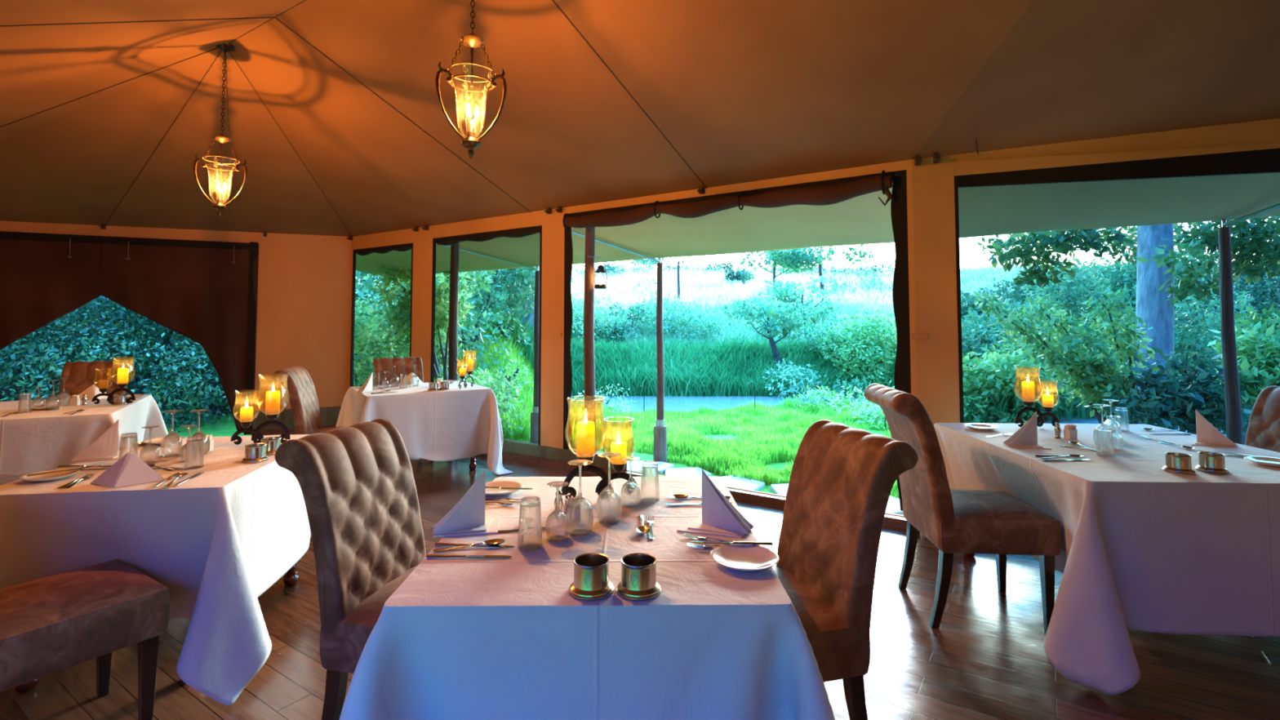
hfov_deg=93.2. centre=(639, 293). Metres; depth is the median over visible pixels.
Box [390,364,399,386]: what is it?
wine glass
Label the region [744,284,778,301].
shrub
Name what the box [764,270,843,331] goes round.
tree
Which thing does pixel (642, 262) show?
bush
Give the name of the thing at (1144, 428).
spoon
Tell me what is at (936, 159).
toggle
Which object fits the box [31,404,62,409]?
plate
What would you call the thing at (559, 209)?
toggle
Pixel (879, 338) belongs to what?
leafy bush
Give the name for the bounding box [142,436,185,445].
plate
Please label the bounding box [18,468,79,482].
plate
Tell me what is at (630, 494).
wine glass
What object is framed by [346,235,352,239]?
toggle
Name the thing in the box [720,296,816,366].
tree
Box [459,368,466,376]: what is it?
pillar candle
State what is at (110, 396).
candle holder
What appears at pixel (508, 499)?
fork
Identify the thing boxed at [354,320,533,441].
grass
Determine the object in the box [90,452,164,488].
folded napkin
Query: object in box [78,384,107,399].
folded napkin
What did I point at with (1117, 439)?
wine glass
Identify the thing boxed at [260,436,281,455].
pot
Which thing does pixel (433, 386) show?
pot
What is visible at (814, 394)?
leafy bush
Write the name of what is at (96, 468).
knife
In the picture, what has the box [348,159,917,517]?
window frame
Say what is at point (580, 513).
wine glass
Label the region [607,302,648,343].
leafy bush
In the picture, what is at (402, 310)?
leafy bush
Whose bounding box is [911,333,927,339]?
strap
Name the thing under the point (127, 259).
tie
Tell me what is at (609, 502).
wine glass
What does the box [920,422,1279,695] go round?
tablecloth
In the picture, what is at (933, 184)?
wall
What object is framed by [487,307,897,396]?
grass
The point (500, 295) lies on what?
leafy tree
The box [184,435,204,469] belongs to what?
tumbler
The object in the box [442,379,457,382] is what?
plate
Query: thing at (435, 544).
knife
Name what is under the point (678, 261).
wooden post
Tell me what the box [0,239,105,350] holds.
curtain
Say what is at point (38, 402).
wine glass
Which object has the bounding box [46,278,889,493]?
ground
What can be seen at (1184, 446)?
spoon
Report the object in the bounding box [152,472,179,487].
knife
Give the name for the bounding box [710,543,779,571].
plate
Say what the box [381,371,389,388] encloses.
wine glass
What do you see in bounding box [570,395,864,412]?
water
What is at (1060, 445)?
fork
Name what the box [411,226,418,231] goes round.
toggle
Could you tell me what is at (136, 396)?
plate
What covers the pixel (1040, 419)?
candle holder
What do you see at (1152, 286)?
window
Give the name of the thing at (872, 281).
shrub
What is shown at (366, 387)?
folded napkin
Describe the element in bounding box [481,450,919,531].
baseboard
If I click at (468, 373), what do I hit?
candle holder
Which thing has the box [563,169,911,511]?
curtain
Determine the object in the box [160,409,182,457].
wine glass
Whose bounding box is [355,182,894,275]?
canvas awning
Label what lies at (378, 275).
dense tree
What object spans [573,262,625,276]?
bush
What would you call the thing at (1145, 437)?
fork
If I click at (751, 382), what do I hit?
stake
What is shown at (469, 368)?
pillar candle
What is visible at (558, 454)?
trim
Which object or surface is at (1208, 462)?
pot
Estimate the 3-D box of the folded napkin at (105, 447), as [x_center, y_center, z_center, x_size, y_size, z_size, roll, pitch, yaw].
[-2.457,0.667,2.775,0.207,0.173,0.150,1,-3,-25]
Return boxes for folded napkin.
[71,418,119,462]
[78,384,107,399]
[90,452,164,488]
[355,372,381,393]
[399,372,423,384]
[431,468,500,537]
[676,468,754,537]
[1003,411,1051,448]
[1182,409,1237,447]
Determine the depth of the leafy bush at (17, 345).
9.35 m
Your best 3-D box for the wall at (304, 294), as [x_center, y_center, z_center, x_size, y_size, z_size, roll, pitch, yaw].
[-5.844,0.456,6.869,4.594,2.500,0.065,1,-3,-25]
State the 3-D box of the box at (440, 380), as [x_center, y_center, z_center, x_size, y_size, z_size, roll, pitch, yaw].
[-1.948,0.863,5.873,0.048,0.075,0.036,1,-3,-11]
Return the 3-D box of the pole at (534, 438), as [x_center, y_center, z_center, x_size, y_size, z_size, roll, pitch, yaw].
[-2.020,0.724,7.917,0.169,2.704,1.803,-3,-4,44]
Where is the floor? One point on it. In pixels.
(986, 659)
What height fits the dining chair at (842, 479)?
1.009 m
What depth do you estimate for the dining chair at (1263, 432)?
3.46 m
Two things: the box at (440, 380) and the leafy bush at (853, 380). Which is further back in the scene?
the leafy bush at (853, 380)
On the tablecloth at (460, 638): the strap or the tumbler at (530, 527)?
the tumbler at (530, 527)
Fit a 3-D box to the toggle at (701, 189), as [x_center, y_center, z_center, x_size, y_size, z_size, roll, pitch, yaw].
[0.502,-0.856,5.006,0.039,0.055,0.070,-2,-3,34]
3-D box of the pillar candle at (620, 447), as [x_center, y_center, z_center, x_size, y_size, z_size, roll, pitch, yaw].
[-0.075,0.550,2.147,0.056,0.102,0.056,0,-3,0]
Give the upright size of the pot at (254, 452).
0.071 m
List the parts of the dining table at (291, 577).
leg, leg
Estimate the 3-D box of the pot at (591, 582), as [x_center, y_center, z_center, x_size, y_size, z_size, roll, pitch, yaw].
[-0.113,0.653,1.401,0.104,0.071,0.104,0,-3,6]
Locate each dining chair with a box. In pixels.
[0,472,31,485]
[58,360,130,395]
[271,366,349,434]
[275,418,426,719]
[373,356,433,463]
[772,419,918,719]
[863,383,1061,631]
[1244,385,1279,452]
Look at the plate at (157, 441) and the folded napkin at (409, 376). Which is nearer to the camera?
the plate at (157, 441)
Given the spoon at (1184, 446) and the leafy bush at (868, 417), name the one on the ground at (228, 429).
the leafy bush at (868, 417)
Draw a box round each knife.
[26,465,101,476]
[44,467,108,471]
[57,465,111,467]
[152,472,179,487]
[173,471,204,486]
[426,554,511,558]
[434,542,515,547]
[485,486,533,489]
[666,495,730,497]
[666,502,731,505]
[688,540,773,545]
[1034,454,1084,456]
[1042,459,1089,461]
[1149,432,1191,434]
[1224,454,1244,457]
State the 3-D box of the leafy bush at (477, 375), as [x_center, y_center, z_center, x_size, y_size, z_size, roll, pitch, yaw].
[-2.587,1.865,10.050,1.553,1.518,1.746,0,-3,-3]
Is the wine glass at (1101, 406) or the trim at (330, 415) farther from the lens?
the trim at (330, 415)
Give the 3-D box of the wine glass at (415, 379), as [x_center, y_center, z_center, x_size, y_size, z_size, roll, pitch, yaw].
[-2.193,0.799,5.891,0.080,0.205,0.080,-1,-3,19]
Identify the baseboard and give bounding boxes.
[250,425,335,435]
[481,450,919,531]
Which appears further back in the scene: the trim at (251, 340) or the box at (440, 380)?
the trim at (251, 340)
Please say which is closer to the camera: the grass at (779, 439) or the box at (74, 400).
the box at (74, 400)
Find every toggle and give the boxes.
[100,223,106,229]
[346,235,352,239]
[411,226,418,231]
[422,225,428,230]
[544,208,551,213]
[555,206,562,213]
[697,186,704,194]
[914,156,921,165]
[933,154,940,163]
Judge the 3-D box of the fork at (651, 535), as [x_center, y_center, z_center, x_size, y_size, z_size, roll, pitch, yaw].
[0.032,0.703,1.824,0.024,0.008,0.195,0,-3,0]
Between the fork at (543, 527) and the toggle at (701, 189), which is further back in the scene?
the toggle at (701, 189)
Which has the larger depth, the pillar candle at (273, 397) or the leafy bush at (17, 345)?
the leafy bush at (17, 345)
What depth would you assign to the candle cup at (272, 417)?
3.05 m
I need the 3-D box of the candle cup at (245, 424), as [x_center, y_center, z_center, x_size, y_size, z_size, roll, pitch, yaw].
[-1.980,0.667,3.041,0.050,0.046,0.050,0,-3,-10]
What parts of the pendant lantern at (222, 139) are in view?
arm, chain, socket stem, arm, rod, crown, chain, chain, arm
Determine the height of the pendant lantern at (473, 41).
1.287 m
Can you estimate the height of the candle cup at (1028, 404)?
0.046 m
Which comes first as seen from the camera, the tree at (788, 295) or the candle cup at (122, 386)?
the candle cup at (122, 386)
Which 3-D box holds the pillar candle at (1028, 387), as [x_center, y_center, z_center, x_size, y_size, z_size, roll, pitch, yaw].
[2.285,0.561,3.559,0.064,0.147,0.064,0,-3,0]
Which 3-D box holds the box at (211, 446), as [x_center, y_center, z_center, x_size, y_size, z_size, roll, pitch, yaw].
[-2.098,0.723,2.924,0.048,0.075,0.036,1,-3,-11]
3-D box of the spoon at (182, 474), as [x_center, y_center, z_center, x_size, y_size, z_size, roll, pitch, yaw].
[-1.810,0.726,2.352,0.040,0.011,0.190,1,-3,-19]
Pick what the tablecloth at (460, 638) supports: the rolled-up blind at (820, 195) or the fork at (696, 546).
the fork at (696, 546)
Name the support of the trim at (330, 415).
attached to the wall at (304, 294)
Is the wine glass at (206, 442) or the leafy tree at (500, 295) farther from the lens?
the leafy tree at (500, 295)
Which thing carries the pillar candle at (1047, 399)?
in the candle holder at (1040, 419)
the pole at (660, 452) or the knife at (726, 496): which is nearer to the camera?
the knife at (726, 496)
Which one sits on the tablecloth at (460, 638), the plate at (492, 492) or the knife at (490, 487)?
the plate at (492, 492)
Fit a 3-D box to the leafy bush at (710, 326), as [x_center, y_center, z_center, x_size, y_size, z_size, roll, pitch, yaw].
[1.770,1.241,23.411,4.844,2.548,6.167,1,-3,-18]
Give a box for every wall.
[0,221,351,410]
[911,118,1279,425]
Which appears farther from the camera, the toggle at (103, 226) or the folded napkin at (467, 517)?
the toggle at (103, 226)
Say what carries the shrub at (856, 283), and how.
on the ground at (228, 429)
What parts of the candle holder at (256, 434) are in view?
hurricane glass, hurricane glass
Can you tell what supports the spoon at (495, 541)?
on the tablecloth at (460, 638)
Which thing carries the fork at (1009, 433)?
on the tablecloth at (1146, 547)
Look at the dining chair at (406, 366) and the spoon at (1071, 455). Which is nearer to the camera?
the spoon at (1071, 455)
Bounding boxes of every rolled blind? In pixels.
[357,247,411,255]
[437,231,540,245]
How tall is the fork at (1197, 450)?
0.008 m
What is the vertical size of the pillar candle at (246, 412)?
0.102 m
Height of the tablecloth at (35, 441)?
0.752 m
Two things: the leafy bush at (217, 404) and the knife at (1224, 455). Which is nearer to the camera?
the knife at (1224, 455)
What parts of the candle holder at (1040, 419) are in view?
hurricane glass, hurricane glass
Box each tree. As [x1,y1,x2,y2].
[0,301,203,397]
[38,275,386,395]
[195,271,532,408]
[355,266,573,351]
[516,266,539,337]
[630,257,665,267]
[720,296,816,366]
[721,259,757,284]
[738,246,824,297]
[764,244,873,292]
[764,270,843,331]
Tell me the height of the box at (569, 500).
0.075 m
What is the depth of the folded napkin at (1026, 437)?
3.02 m
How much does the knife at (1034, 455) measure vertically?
0.008 m
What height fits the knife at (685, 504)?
0.008 m
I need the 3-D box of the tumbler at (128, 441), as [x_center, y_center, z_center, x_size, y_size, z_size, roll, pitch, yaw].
[-2.252,0.683,2.662,0.068,0.130,0.068,0,-3,0]
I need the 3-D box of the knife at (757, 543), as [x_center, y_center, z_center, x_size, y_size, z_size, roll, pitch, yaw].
[0.246,0.676,1.642,0.225,0.008,0.018,0,-3,5]
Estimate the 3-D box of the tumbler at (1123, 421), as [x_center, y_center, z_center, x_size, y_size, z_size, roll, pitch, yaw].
[2.761,0.722,3.467,0.068,0.130,0.068,0,-3,0]
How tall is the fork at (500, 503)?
0.008 m
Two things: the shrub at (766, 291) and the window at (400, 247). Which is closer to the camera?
the window at (400, 247)
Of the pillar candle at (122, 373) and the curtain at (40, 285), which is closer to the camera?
the pillar candle at (122, 373)
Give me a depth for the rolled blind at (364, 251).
7.59 m
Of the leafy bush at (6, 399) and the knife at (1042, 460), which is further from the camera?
the leafy bush at (6, 399)
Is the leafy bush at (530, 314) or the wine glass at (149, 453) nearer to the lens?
the wine glass at (149, 453)
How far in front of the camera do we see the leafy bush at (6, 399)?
9.86 m
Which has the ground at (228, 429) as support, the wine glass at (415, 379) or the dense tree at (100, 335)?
the dense tree at (100, 335)
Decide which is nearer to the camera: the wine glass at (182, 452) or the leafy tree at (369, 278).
the wine glass at (182, 452)
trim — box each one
[244,241,257,435]
[252,406,341,430]
[502,440,626,471]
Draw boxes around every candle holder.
[91,357,135,404]
[230,373,290,444]
[456,351,477,388]
[560,395,636,499]
[1013,366,1059,426]
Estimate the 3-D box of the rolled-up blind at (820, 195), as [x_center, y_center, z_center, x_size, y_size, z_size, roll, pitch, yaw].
[0.516,-0.694,4.988,2.949,0.254,0.151,-2,-3,34]
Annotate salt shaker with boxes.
[81,394,87,405]
[553,490,564,511]
[1053,422,1061,438]
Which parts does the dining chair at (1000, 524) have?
leg, backrest, leg, seat, leg, leg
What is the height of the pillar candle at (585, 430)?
0.147 m
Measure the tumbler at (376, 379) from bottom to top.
0.130 m
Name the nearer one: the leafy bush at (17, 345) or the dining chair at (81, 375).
the dining chair at (81, 375)
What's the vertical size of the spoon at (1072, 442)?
0.011 m
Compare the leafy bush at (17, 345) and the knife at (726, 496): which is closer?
the knife at (726, 496)
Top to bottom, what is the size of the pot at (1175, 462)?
0.071 m
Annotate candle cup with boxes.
[98,388,107,395]
[117,383,127,389]
[240,421,252,431]
[265,413,279,423]
[577,456,594,469]
[612,463,625,476]
[1022,400,1035,408]
[1043,406,1053,414]
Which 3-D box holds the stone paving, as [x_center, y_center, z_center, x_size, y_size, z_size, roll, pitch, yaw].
[2.896,1.925,4.460,13.363,0.107,1.754,-2,-3,34]
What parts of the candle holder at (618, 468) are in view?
hurricane glass, hurricane glass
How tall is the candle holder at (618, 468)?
0.348 m
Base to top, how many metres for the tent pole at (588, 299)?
2.741 m
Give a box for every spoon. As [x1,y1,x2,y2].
[146,463,174,471]
[162,472,187,487]
[433,538,505,551]
[636,515,649,533]
[671,493,702,498]
[1040,454,1082,458]
[1068,441,1096,451]
[1142,427,1176,431]
[1159,441,1195,448]
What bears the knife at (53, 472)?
on the plate at (60, 475)
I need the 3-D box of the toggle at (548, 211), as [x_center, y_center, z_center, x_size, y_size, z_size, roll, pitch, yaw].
[-0.905,-0.812,5.944,0.039,0.055,0.070,-2,-3,34]
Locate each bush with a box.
[0,295,220,431]
[0,296,217,419]
[0,302,147,401]
[76,293,358,432]
[353,279,438,386]
[366,263,496,382]
[457,357,531,415]
[464,367,526,435]
[570,293,671,346]
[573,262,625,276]
[595,261,635,271]
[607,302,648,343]
[610,258,657,272]
[618,292,756,345]
[662,257,695,271]
[680,258,723,273]
[710,260,739,271]
[755,257,825,275]
[760,358,826,399]
[773,315,873,355]
[779,370,871,401]
[789,380,894,416]
[806,306,897,394]
[814,254,875,278]
[830,250,894,279]
[844,397,888,431]
[873,252,894,275]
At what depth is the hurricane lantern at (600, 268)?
5.79 m
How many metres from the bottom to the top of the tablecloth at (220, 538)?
0.747 m
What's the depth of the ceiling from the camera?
4.08 m
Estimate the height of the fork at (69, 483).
0.008 m
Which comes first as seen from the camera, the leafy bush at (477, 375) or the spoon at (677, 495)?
the spoon at (677, 495)
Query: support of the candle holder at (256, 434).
on the tablecloth at (220, 538)
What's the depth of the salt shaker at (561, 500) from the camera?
1.94 m
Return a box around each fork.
[57,473,93,488]
[63,474,93,488]
[152,466,187,469]
[484,497,520,501]
[484,502,519,506]
[497,526,545,533]
[646,515,654,539]
[682,532,731,542]
[686,542,720,548]
[986,432,1013,437]
[1060,444,1096,450]
[1141,435,1174,444]
[1197,449,1252,455]
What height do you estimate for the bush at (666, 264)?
2.508 m
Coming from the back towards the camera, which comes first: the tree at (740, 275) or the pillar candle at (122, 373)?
the tree at (740, 275)
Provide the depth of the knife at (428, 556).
1.59 m
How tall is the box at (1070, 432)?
0.075 m
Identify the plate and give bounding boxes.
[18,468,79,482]
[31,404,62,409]
[127,394,146,398]
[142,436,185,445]
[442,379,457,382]
[485,480,523,496]
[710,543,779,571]
[964,423,998,431]
[1244,455,1279,467]
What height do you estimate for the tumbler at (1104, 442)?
0.130 m
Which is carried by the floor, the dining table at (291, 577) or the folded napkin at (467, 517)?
the dining table at (291, 577)
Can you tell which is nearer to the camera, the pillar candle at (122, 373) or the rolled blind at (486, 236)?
the pillar candle at (122, 373)
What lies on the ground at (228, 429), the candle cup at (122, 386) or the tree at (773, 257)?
the tree at (773, 257)
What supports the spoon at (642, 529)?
on the tablecloth at (460, 638)
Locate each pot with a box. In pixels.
[111,394,128,405]
[241,443,268,463]
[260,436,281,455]
[426,382,439,391]
[439,381,450,390]
[568,552,613,600]
[616,552,661,600]
[1162,452,1195,474]
[1195,451,1229,473]
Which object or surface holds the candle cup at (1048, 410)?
on the candle holder at (1040, 419)
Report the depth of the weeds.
12.56 m
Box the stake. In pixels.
[747,382,755,411]
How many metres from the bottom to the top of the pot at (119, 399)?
0.071 m
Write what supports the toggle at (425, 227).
attached to the ceiling
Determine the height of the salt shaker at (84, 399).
0.081 m
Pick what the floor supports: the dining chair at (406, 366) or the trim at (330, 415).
the dining chair at (406, 366)
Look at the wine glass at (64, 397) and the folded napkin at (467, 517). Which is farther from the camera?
the wine glass at (64, 397)
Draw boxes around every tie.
[66,238,72,257]
[125,240,129,260]
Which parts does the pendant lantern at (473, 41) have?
arm, chain, socket stem, rod, arm, crown, chain, chain, arm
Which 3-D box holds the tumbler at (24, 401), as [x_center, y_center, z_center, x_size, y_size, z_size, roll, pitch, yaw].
[-4.230,0.754,4.160,0.068,0.130,0.068,0,-3,0]
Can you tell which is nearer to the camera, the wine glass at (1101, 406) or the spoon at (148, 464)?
the spoon at (148, 464)
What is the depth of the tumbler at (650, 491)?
2.10 m
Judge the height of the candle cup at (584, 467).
0.046 m
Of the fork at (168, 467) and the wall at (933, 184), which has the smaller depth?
the fork at (168, 467)
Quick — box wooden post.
[676,260,679,300]
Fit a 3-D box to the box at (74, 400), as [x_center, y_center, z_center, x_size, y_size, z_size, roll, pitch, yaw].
[-4.231,0.799,4.527,0.048,0.075,0.036,1,-3,-17]
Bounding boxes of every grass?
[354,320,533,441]
[355,282,896,351]
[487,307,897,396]
[499,387,899,498]
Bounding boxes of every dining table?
[13,563,298,692]
[468,456,476,470]
[963,553,975,557]
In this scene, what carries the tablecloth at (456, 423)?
on the dining table at (473, 465)
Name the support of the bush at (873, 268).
on the ground at (228, 429)
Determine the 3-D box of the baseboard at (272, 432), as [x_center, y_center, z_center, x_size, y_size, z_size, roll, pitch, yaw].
[-4.253,1.709,7.532,1.000,0.060,0.055,1,-3,-25]
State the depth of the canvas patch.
5.86 m
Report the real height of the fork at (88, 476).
0.008 m
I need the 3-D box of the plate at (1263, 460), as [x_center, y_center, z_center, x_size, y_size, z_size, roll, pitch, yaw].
[2.754,0.737,2.635,0.175,0.020,0.175,0,-3,0]
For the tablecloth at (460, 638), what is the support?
on the dining table
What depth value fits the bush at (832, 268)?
48.10 m
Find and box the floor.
[0,433,1279,719]
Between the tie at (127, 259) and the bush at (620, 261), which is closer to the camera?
the tie at (127, 259)
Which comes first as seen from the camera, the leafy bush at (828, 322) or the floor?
the floor
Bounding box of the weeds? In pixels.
[570,382,635,413]
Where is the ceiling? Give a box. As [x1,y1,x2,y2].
[0,0,1279,236]
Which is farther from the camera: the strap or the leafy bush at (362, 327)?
the leafy bush at (362, 327)
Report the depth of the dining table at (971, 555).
3.54 m
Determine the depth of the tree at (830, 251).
32.77 m
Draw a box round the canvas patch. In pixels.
[554,332,561,336]
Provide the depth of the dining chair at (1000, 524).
2.75 m
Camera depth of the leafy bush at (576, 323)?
21.84 m
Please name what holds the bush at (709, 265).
on the ground at (228, 429)
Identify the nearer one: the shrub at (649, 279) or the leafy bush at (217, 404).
the leafy bush at (217, 404)
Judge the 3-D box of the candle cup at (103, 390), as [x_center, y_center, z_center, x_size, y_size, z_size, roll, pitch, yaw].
[-4.036,0.739,4.546,0.050,0.046,0.050,1,-3,-16]
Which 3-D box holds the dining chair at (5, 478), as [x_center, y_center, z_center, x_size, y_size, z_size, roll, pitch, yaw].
[-3.697,1.036,3.361,0.715,1.009,0.477,0,-3,-10]
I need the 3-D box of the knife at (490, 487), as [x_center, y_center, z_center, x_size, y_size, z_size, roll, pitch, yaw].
[-0.497,0.702,2.183,0.225,0.008,0.018,0,-3,5]
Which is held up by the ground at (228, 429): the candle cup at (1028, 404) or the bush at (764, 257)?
the bush at (764, 257)
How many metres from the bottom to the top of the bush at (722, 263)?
2.023 m
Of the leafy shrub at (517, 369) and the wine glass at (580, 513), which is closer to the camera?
the wine glass at (580, 513)
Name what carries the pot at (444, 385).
on the tablecloth at (456, 423)
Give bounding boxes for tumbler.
[17,392,31,413]
[118,432,137,459]
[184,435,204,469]
[373,372,380,386]
[399,373,407,388]
[517,496,542,551]
[640,460,659,502]
[1096,426,1114,457]
[1115,407,1129,431]
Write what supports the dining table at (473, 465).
on the floor
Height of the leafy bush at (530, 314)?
6.127 m
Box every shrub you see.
[496,368,519,403]
[635,279,657,288]
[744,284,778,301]
[823,280,883,295]
[852,275,888,288]
[859,269,893,292]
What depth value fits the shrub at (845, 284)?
33.24 m
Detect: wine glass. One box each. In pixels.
[31,386,44,407]
[44,380,60,410]
[57,377,71,406]
[139,425,159,463]
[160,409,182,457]
[179,424,198,462]
[190,409,208,454]
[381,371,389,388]
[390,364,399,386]
[410,364,418,386]
[545,480,568,542]
[566,459,593,536]
[596,452,622,524]
[620,456,640,506]
[1093,404,1111,445]
[1102,399,1121,435]
[1105,415,1123,448]
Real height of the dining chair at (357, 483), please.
1.009 m
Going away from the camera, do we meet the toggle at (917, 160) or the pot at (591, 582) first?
the pot at (591, 582)
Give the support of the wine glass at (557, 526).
on the tablecloth at (460, 638)
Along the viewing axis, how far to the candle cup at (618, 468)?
2.13 m
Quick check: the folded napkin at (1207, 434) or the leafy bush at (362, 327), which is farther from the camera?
the leafy bush at (362, 327)
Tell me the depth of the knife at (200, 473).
2.37 m
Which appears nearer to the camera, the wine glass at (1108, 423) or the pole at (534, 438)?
the wine glass at (1108, 423)
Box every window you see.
[350,243,413,386]
[430,225,542,445]
[953,147,1279,444]
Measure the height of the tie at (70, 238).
0.220 m
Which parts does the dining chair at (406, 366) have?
backrest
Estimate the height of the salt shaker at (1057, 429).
0.081 m
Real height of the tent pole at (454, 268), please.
2.741 m
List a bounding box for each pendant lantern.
[192,42,248,217]
[435,0,506,159]
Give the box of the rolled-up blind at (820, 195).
[562,169,892,229]
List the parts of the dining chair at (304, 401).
backrest, seat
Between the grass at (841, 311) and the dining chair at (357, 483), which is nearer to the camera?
the dining chair at (357, 483)
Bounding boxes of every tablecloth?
[0,395,168,474]
[0,434,311,705]
[335,380,512,475]
[339,475,835,719]
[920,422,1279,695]
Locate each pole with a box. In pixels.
[435,243,539,444]
[448,242,459,380]
[571,230,666,462]
[583,226,595,453]
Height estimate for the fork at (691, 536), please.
0.008 m
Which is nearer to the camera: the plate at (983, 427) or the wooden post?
the plate at (983, 427)
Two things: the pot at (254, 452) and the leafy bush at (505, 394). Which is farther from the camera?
the leafy bush at (505, 394)
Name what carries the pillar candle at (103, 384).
in the candle holder at (110, 396)
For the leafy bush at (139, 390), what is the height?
5.318 m
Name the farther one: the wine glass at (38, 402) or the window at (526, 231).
the window at (526, 231)
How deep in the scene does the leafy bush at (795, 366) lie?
18.03 m
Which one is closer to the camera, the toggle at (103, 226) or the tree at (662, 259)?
the toggle at (103, 226)
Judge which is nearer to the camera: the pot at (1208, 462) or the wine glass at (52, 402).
the pot at (1208, 462)
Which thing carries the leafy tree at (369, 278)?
on the ground at (228, 429)
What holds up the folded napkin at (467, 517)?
on the tablecloth at (460, 638)
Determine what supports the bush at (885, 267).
on the ground at (228, 429)
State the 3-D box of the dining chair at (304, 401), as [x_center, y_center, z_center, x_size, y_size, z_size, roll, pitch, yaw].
[-2.546,1.111,4.934,0.715,1.009,0.477,1,-3,-14]
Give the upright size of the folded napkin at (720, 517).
0.173 m
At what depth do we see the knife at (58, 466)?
2.59 m
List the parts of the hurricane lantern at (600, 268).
handle, tank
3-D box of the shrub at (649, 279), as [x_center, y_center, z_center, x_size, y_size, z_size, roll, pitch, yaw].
[0.148,-0.221,37.973,1.679,1.362,2.500,2,-3,-38]
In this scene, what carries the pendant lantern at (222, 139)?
hanging from the ceiling
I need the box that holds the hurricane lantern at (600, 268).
[586,256,607,288]
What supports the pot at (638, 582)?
on the tablecloth at (460, 638)
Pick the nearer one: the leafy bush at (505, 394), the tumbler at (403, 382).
the tumbler at (403, 382)
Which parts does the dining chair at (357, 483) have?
leg, backrest, seat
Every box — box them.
[69,395,79,405]
[206,434,213,451]
[436,377,442,386]
[563,495,573,514]
[1063,424,1077,439]
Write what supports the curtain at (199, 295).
attached to the wall at (304, 294)
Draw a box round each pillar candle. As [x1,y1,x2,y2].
[98,379,108,388]
[116,368,128,383]
[240,406,253,422]
[265,390,280,414]
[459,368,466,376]
[466,359,473,371]
[576,421,595,457]
[610,441,626,464]
[1022,381,1035,401]
[1042,394,1053,407]
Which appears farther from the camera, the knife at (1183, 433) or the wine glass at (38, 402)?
the wine glass at (38, 402)
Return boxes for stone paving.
[571,448,903,515]

